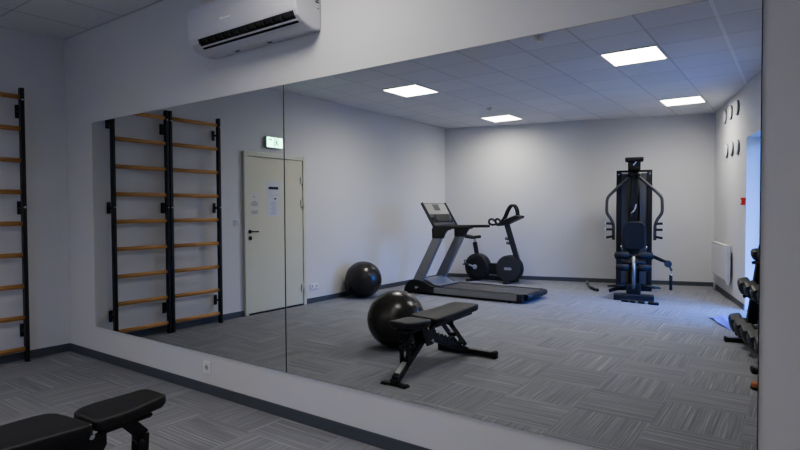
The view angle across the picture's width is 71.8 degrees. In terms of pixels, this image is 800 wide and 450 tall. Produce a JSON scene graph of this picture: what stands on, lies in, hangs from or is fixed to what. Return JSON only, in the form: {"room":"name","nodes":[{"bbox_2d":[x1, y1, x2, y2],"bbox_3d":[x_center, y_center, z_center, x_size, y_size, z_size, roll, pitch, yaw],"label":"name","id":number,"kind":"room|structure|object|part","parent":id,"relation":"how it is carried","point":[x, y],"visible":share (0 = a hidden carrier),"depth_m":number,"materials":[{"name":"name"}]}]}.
{"room":"gym","nodes":[
{"label":"gym","id":0,"kind":"room"},
{"bbox_2d":[0,26,69,355],"bbox_3d":[-5.455,-0.191,2.591,0.320,3.000,7.673,1,2,36],"label":"wall","id":1,"kind":"structure","parent":0,"point":[34,63],"depth_m":5.14,"materials":[{"name":"white paint"}]},
{"bbox_2d":[0,88,29,361],"bbox_3d":[-3.586,0.012,4.755,0.134,2.460,0.634,1,2,36],"label":"wall bars","id":2,"kind":"object","parent":1,"relation":"attached to","point":[19,109],"visible":1,"depth_m":4.95,"materials":[{"name":"black"}]},
{"bbox_2d":[0,343,69,363],"bbox_3d":[-3.834,1.213,4.545,0.014,0.071,2.100,1,2,36],"label":"baseboard","id":3,"kind":"structure","parent":1,"relation":"attached to","point":[18,356],"depth_m":5.15,"materials":[{"name":"grey plastic"}]},
{"bbox_2d":[0,0,162,39],"bbox_3d":[-2.948,-1.629,-0.251,7.700,0.001,9.300,1,2,36],"label":"ceiling","id":4,"kind":"structure","parent":0,"point":[57,19],"depth_m":4.61,"materials":[{"name":"tile"}]},
{"bbox_2d":[0,351,384,449],"bbox_3d":[-2.933,1.370,-0.171,7.700,0.001,9.300,1,2,36],"label":"floor","id":5,"kind":"structure","parent":0,"point":[63,383],"depth_m":3.79,"materials":[{"name":"carpet"}]},
{"bbox_2d":[0,389,165,449],"bbox_3d":[-1.486,1.055,2.256,0.614,0.486,1.211,1,2,36],"label":"weight bench","id":6,"kind":"object","parent":5,"relation":"on","point":[90,425],"visible":1,"depth_m":2.37,"materials":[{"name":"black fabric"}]},
{"bbox_3d":[-1.587,0.905,2.112,0.175,0.046,0.680,1,2,36],"label":"frame","id":7,"kind":"part","parent":6,"relation":"part of","materials":[{"name":"black metal"}]},
{"bbox_2d":[64,0,799,449],"bbox_3d":[-0.301,-0.240,3.445,7.500,3.000,0.320,1,2,36],"label":"wall","id":8,"kind":"structure","parent":0,"point":[143,60],"depth_m":3.13,"materials":[{"name":"white paint"}]},
{"bbox_2d":[92,85,286,372],"bbox_3d":[-1.771,0.016,4.311,2.538,1.864,0.006,1,2,36],"label":"wall mirror","id":9,"kind":"object","parent":8,"relation":"attached to","point":[189,199],"visible":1,"depth_m":4.12,"materials":[{"name":"clear glass"}]},
{"bbox_2d":[203,360,210,373],"bbox_3d":[-1.428,1.052,4.090,0.084,0.090,0.014,1,2,36],"label":"power socket","id":10,"kind":"object","parent":8,"relation":"attached to","point":[206,364],"visible":1,"depth_m":4.08,"materials":[{"name":"white plastic"}]},
{"bbox_2d":[70,343,430,449],"bbox_3d":[-0.458,1.226,3.396,6.817,0.071,0.014,1,2,36],"label":"baseboard","id":11,"kind":"structure","parent":8,"relation":"attached to","point":[364,436],"depth_m":3.73,"materials":[{"name":"dark grey plastic"}]},
{"bbox_2d":[187,0,319,58],"bbox_3d":[-0.969,-1.329,3.562,1.056,0.316,0.216,1,2,36],"label":"air conditioner","id":12,"kind":"object","parent":8,"relation":"attached to","point":[217,29],"visible":1,"depth_m":3.48,"materials":[{"name":"white plastic"}]},
{"bbox_2d":[198,10,298,49],"bbox_3d":[-0.978,-1.222,3.488,0.920,0.059,0.053,1,2,36],"label":"outlet","id":13,"kind":"object","parent":12,"relation":"attached to","point":[276,21],"depth_m":3.46,"materials":[{"name":"black"}]},
{"bbox_2d":[284,0,762,449],"bbox_3d":[0.303,0.045,2.814,2.569,1.864,0.006,1,2,36],"label":"wall mirror","id":14,"kind":"object","parent":8,"relation":"attached to","point":[556,234],"visible":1,"depth_m":2.53,"materials":[{"name":"clear glass"}]}
]}

